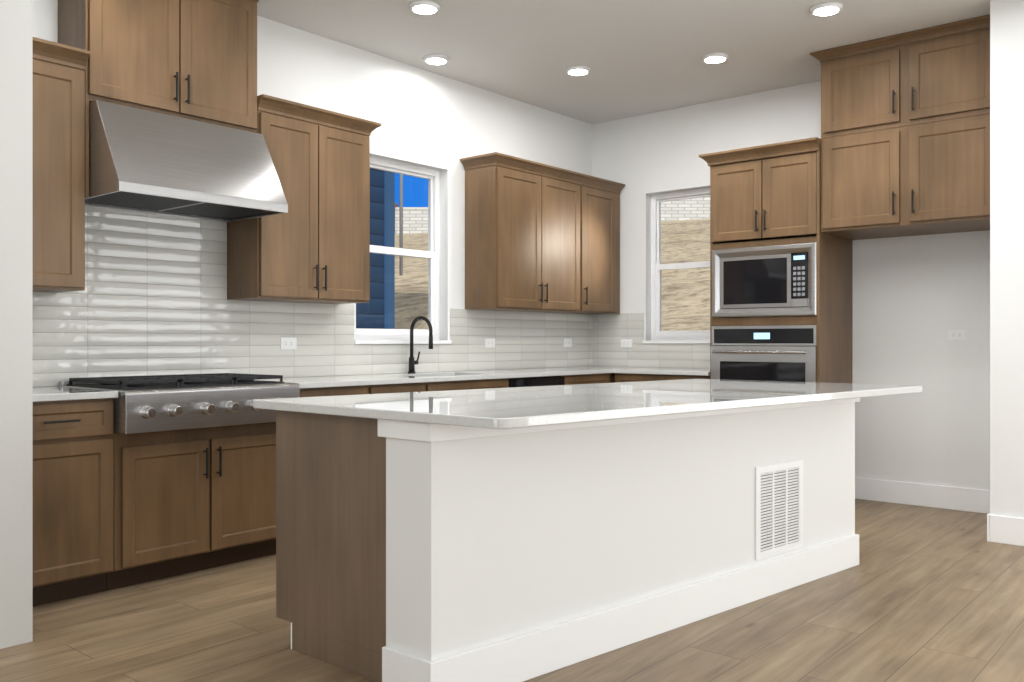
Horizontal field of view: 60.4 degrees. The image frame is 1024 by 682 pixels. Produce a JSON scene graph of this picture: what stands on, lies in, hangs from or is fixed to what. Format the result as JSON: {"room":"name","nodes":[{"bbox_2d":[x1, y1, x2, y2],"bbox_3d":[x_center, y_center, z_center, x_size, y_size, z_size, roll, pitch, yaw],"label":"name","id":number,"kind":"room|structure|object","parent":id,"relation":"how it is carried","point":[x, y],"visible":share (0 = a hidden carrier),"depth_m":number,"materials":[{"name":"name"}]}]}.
{"room":"kitchen","nodes":[
{"label":"kitchen","id":0,"kind":"room"},
{"bbox_2d":[0,0,32,648],"bbox_3d":[-2.245,-0.400,3.626,0.990,3.090,0.120,0,0,40],"label":"wall","id":1,"kind":"structure","parent":0,"point":[16,322],"depth_m":3.31,"materials":[{"name":"grey paint"}]},
{"bbox_2d":[33,0,591,386],"bbox_3d":[-2.516,-0.400,4.188,0.150,3.090,10.150,0,0,40],"label":"wall","id":2,"kind":"structure","parent":0,"point":[443,125],"depth_m":6.31,"materials":[{"name":"white paint"}]},
{"bbox_2d":[33,37,89,292],"bbox_3d":[-2.299,-0.802,4.045,0.363,1.125,0.545,0,0,40],"label":"upper cabinet","id":3,"kind":"object","parent":2,"relation":"attached to","point":[58,167],"visible":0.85,"depth_m":4.07,"materials":[{"name":"brown wood"}]},
{"bbox_2d":[58,0,258,197],"bbox_3d":[-1.818,-1.314,4.613,0.363,1.258,1.050,0,0,40],"label":"upper cabinet","id":4,"kind":"object","parent":2,"relation":"attached to","point":[196,60],"visible":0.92,"depth_m":4.48,"materials":[{"name":"brown wood"}]},
{"bbox_2d":[85,100,287,222],"bbox_3d":[-1.722,-0.912,4.545,0.598,0.455,0.916,0,0,40],"label":"range hood","id":5,"kind":"object","parent":2,"relation":"attached to","point":[145,161],"visible":1,"depth_m":4.37,"materials":[{"name":"silver metal"}]},
{"bbox_2d":[227,94,381,303],"bbox_3d":[-1.235,-0.802,5.303,0.363,1.125,0.863,0,0,40],"label":"upper cabinet","id":6,"kind":"object","parent":2,"relation":"attached to","point":[312,245],"visible":0.88,"depth_m":5.14,"materials":[{"name":"brown wood"}]},
{"bbox_2d":[33,206,591,386],"bbox_3d":[-0.928,-0.290,5.944,0.008,1.030,5.118,0,0,40],"label":"tile backsplash","id":7,"kind":"structure","parent":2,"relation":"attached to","point":[151,299],"depth_m":4.96,"materials":[{"name":"white tile"}]},
{"bbox_2d":[280,338,296,348],"bbox_3d":[-1.373,0.015,5.405,0.008,0.072,0.115,0,0,40],"label":"electrical outlet","id":8,"kind":"object","parent":7,"relation":"attached to","point":[288,343],"visible":1,"depth_m":5.40,"materials":[{"name":"white plastic"}]},
{"bbox_2d":[485,338,494,347],"bbox_3d":[-0.169,0.015,6.829,0.008,0.072,0.115,0,0,40],"label":"electrical outlet","id":9,"kind":"object","parent":7,"relation":"attached to","point":[489,342],"visible":1,"depth_m":6.83,"materials":[{"name":"white plastic"}]},
{"bbox_2d":[563,339,571,346],"bbox_3d":[0.481,0.015,7.599,0.008,0.072,0.115,0,0,40],"label":"electrical outlet","id":10,"kind":"object","parent":7,"relation":"attached to","point":[567,342],"visible":1,"depth_m":7.59,"materials":[{"name":"white plastic"}]},
{"bbox_2d":[354,157,451,343],"bbox_3d":[-0.802,-0.623,6.196,0.167,1.285,0.910,0,0,40],"label":"window","id":11,"kind":"structure","parent":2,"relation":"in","point":[390,336],"depth_m":6.42,"materials":[{"name":"white plastic"}]},
{"bbox_2d":[460,152,583,312],"bbox_3d":[0.107,-0.802,6.918,0.329,1.124,1.045,0,0,40],"label":"upper cabinet","id":12,"kind":"object","parent":2,"relation":"attached to","point":[540,237],"depth_m":6.64,"materials":[{"name":"brown wood"}]},
{"bbox_2d":[564,174,623,313],"bbox_3d":[0.639,-0.802,7.548,0.329,1.124,0.604,0,0,40],"label":"upper cabinet","id":13,"kind":"object","parent":2,"relation":"attached to","point":[601,196],"depth_m":7.45,"materials":[{"name":"brown wood"}]},
{"bbox_2d":[0,499,1023,681],"bbox_3d":[0.921,1.195,1.284,9.150,0.100,10.150,0,0,40],"label":"floor","id":14,"kind":"structure","parent":0,"point":[923,594],"depth_m":3.48,"materials":[{"name":"brown wood"}]},
{"bbox_2d":[33,398,113,606],"bbox_3d":[-2.171,0.700,3.972,0.652,0.890,0.490,0,0,40],"label":"base cabinet","id":15,"kind":"object","parent":14,"relation":"on","point":[73,498],"visible":0.6,"depth_m":3.84,"materials":[{"name":"brown wood"}]},
{"bbox_2d":[33,386,117,401],"bbox_3d":[-2.172,0.240,3.969,0.642,0.030,0.492,0,0,40],"label":"countertop","id":16,"kind":"structure","parent":15,"relation":"on","point":[53,393],"depth_m":3.86,"materials":[{"name":"white stone"}]},
{"bbox_2d":[106,422,275,589],"bbox_3d":[-1.708,0.781,4.520,0.652,0.728,0.940,0,0,40],"label":"base cabinet","id":17,"kind":"object","parent":14,"relation":"on","point":[190,500],"visible":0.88,"depth_m":4.27,"materials":[{"name":"brown wood"}]},
{"bbox_2d":[59,373,299,433],"bbox_3d":[-1.664,0.299,4.483,0.747,0.232,0.936,0,0,40],"label":"gas rangetop","id":18,"kind":"object","parent":17,"relation":"on","point":[149,403],"visible":0.9,"depth_m":4.22,"materials":[{"name":"silver metal"}]},
{"bbox_2d":[300,385,367,396],"bbox_3d":[-1.227,0.700,5.089,0.652,0.890,0.546,0,0,40],"label":"base cabinet","id":19,"kind":"object","parent":14,"relation":"on","point":[333,391],"visible":0.02,"depth_m":4.92,"materials":[{"name":"brown wood"}]},
{"bbox_2d":[367,382,424,393],"bbox_3d":[-0.902,0.700,5.474,0.652,0.890,0.458,0,0,40],"label":"base cabinet","id":20,"kind":"object","parent":14,"relation":"on","point":[396,388],"visible":0.04,"depth_m":5.28,"materials":[{"name":"brown wood"}]},
{"bbox_2d":[424,378,508,390],"bbox_3d":[-0.495,0.700,5.955,0.652,0.890,0.798,0,0,40],"label":"base cabinet","id":21,"kind":"object","parent":14,"relation":"on","point":[467,384],"visible":0.06,"depth_m":5.75,"materials":[{"name":"brown wood"}]},
{"bbox_2d":[508,376,563,387],"bbox_3d":[-0.029,0.701,6.492,0.672,0.888,0.616,0,0,40],"label":"dishwasher","id":22,"kind":"object","parent":14,"relation":"on","point":[535,381],"visible":0.12,"depth_m":6.30,"materials":[{"name":"grey metal"}]},
{"bbox_2d":[276,398,859,681],"bbox_3d":[0.445,0.698,3.912,2.781,0.895,0.899,0,0,-42],"label":"kitchen island","id":23,"kind":"object","parent":14,"relation":"on","point":[406,551],"visible":0.85,"depth_m":3.14,"materials":[{"name":"white paint"}]},
{"bbox_2d":[253,379,921,428],"bbox_3d":[0.521,0.234,3.793,2.918,0.031,1.227,0,0,-42],"label":"island countertop","id":24,"kind":"structure","parent":23,"relation":"on","point":[506,408],"depth_m":3.23,"materials":[{"name":"white stone"}]},
{"bbox_2d":[755,459,802,559],"bbox_3d":[1.227,0.765,4.024,0.395,0.410,0.006,0,0,-42],"label":"air vent","id":25,"kind":"object","parent":23,"relation":"attached to","point":[778,508],"visible":1,"depth_m":4.02,"materials":[{"name":"white metal"}]},
{"bbox_2d":[557,373,614,384],"bbox_3d":[0.567,0.700,7.212,0.652,0.890,1.248,0,0,40],"label":"base cabinet","id":26,"kind":"object","parent":14,"relation":"on","point":[589,378],"visible":0.06,"depth_m":6.80,"materials":[{"name":"brown wood"}]},
{"bbox_2d":[257,366,653,388],"bbox_3d":[-0.217,0.240,6.282,0.642,0.030,3.668,0,0,40],"label":"countertop","id":27,"kind":"structure","parent":26,"relation":"on","point":[344,380],"depth_m":5.73,"materials":[{"name":"white stone"}]},
{"bbox_2d":[408,316,432,373],"bbox_3d":[-0.612,0.026,6.071,0.233,0.398,0.108,0,0,40],"label":"faucet","id":28,"kind":"object","parent":27,"relation":"on","point":[412,363],"visible":1,"depth_m":6.09,"materials":[{"name":"black metal"}]},
{"bbox_2d":[615,373,709,382],"bbox_3d":[1.322,0.700,6.964,0.846,0.890,0.652,0,0,40],"label":"base cabinet","id":29,"kind":"object","parent":14,"relation":"on","point":[623,377],"visible":0.02,"depth_m":6.80,"materials":[{"name":"brown wood"}]},
{"bbox_2d":[613,367,709,375],"bbox_3d":[1.324,0.240,6.960,0.838,0.030,0.642,0,0,40],"label":"countertop","id":30,"kind":"structure","parent":29,"relation":"on","point":[684,371],"depth_m":6.76,"materials":[{"name":"white stone"}]},
{"bbox_2d":[699,137,851,382],"bbox_3d":[1.925,-0.110,6.427,0.875,2.510,0.693,0,0,40],"label":"tall cabinet","id":31,"kind":"object","parent":14,"relation":"on","point":[766,195],"visible":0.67,"depth_m":6.16,"materials":[{"name":"brown wood"}]},
{"bbox_2d":[711,325,816,381],"bbox_3d":[1.909,0.258,6.364,0.776,0.731,0.614,0,0,40],"label":"wall oven","id":32,"kind":"object","parent":31,"relation":"in","point":[787,353],"visible":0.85,"depth_m":6.16,"materials":[{"name":"silver glass"}]},
{"bbox_2d":[712,242,816,316],"bbox_3d":[1.931,-0.420,6.391,0.776,0.494,0.544,0,0,40],"label":"built-in microwave","id":33,"kind":"object","parent":31,"relation":"in","point":[773,280],"visible":1,"depth_m":6.17,"materials":[{"name":"silver metal"}]},
{"bbox_2d":[257,0,990,124],"bbox_3d":[0.921,-1.995,1.284,9.150,0.100,10.150,0,0,40],"label":"ceiling","id":34,"kind":"structure","parent":0,"point":[640,57],"depth_m":5.65,"materials":[{"name":"white paint"}]},
{"bbox_2d":[409,0,440,14],"bbox_3d":[-0.506,-1.933,5.102,0.184,0.022,0.184,0,0,40],"label":"recessed light","id":35,"kind":"object","parent":34,"relation":"in","point":[424,7],"visible":1,"depth_m":5.07,"materials":[{"name":"white plastic"}]},
{"bbox_2d":[423,54,448,64],"bbox_3d":[-0.522,-1.933,6.045,0.184,0.022,0.184,0,0,40],"label":"recessed light","id":36,"kind":"object","parent":34,"relation":"in","point":[435,59],"visible":1,"depth_m":6.00,"materials":[{"name":"white plastic"}]},
{"bbox_2d":[565,65,590,75],"bbox_3d":[0.472,-1.933,6.291,0.184,0.022,0.184,0,0,40],"label":"recessed light","id":37,"kind":"object","parent":34,"relation":"in","point":[578,70],"visible":1,"depth_m":6.25,"materials":[{"name":"white plastic"}]},
{"bbox_2d":[701,52,728,63],"bbox_3d":[1.390,-1.933,6.013,0.184,0.022,0.184,0,0,40],"label":"recessed light","id":38,"kind":"object","parent":34,"relation":"in","point":[714,58],"visible":1,"depth_m":5.98,"materials":[{"name":"white plastic"}]},
{"bbox_2d":[810,2,842,16],"bbox_3d":[1.833,-1.933,5.128,0.184,0.022,0.184,0,0,40],"label":"recessed light","id":39,"kind":"object","parent":34,"relation":"in","point":[823,9],"visible":1,"depth_m":5.09,"materials":[{"name":"white plastic"}]},
{"bbox_2d":[592,81,989,489],"bbox_3d":[2.065,-0.400,6.863,3.395,3.090,0.150,0,0,40],"label":"wall","id":40,"kind":"structure","parent":0,"point":[915,299],"depth_m":6.27,"materials":[{"name":"white paint"}]},
{"bbox_2d":[592,313,709,368],"bbox_3d":[1.289,-0.007,7.415,1.480,0.465,0.008,0,0,40],"label":"tile backsplash","id":41,"kind":"structure","parent":40,"relation":"attached to","point":[610,332],"depth_m":7.60,"materials":[{"name":"white tile"}]},
{"bbox_2d":[621,339,631,346],"bbox_3d":[0.996,0.020,7.652,0.115,0.072,0.008,0,0,40],"label":"electrical outlet","id":42,"kind":"object","parent":41,"relation":"attached to","point":[626,342],"visible":1,"depth_m":7.65,"materials":[{"name":"white plastic"}]},
{"bbox_2d":[643,188,709,342],"bbox_3d":[1.520,-0.623,7.306,0.910,1.285,0.167,0,0,40],"label":"window","id":43,"kind":"structure","parent":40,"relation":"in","point":[658,335],"depth_m":7.54,"materials":[{"name":"white plastic"}]},
{"bbox_2d":[810,14,989,239],"bbox_3d":[2.659,-1.339,5.820,1.135,1.208,0.673,0,0,40],"label":"upper cabinet","id":44,"kind":"object","parent":40,"relation":"attached to","point":[905,133],"visible":0.9,"depth_m":5.58,"materials":[{"name":"brown wood"}]},
{"bbox_2d":[855,477,989,512],"bbox_3d":[2.899,1.067,6.050,1.069,0.155,0.014,0,0,40],"label":"baseboard","id":45,"kind":"structure","parent":40,"relation":"attached to","point":[918,494],"depth_m":6.08,"materials":[{"name":"white wood"}]},
{"bbox_2d":[948,330,966,339],"bbox_3d":[3.016,-0.040,5.955,0.115,0.072,0.008,0,0,40],"label":"outlet","id":46,"kind":"object","parent":40,"relation":"attached to","point":[957,334],"visible":1,"depth_m":5.95,"materials":[{"name":"white plastic"}]},
{"bbox_2d":[990,0,1023,517],"bbox_3d":[5.212,-0.400,3.615,5.605,3.090,1.050,0,0,40],"label":"wall","id":47,"kind":"structure","parent":0,"point":[1006,257],"depth_m":4.97,"materials":[{"name":"white paint"}]},
{"bbox_2d":[983,509,1023,545],"bbox_3d":[4.824,1.067,3.245,5.519,0.155,0.014,0,0,40],"label":"baseboard","id":48,"kind":"structure","parent":47,"relation":"attached to","point":[1005,529],"depth_m":4.96,"materials":[{"name":"white wood"}]},
{"label":"outside","id":49,"kind":"structure","parent":0,"visible":0},
{"bbox_2d":[395,219,709,330],"bbox_3d":[-0.001,-3.538,39.151,90.005,9.986,61.704,0,0,0],"label":"ground","id":50,"kind":"structure","parent":49,"point":[415,268],"depth_m":18.25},
{"bbox_2d":[356,168,402,328],"bbox_3d":[-7.751,-2.455,9.444,9.069,7.800,9.420,0,0,40],"label":"neighbor house","id":51,"kind":"structure","parent":50,"relation":"on","point":[385,233],"depth_m":9.95,"materials":[{"name":"blue"}]},
{"bbox_2d":[395,197,709,233],"bbox_3d":[-0.001,-6.167,45.250,84.000,5.826,1.001,0,0,0],"label":"stonewall","id":52,"kind":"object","parent":50,"relation":"on","point":[674,212],"depth_m":45.00,"materials":[{"name":"grey"}]}
]}

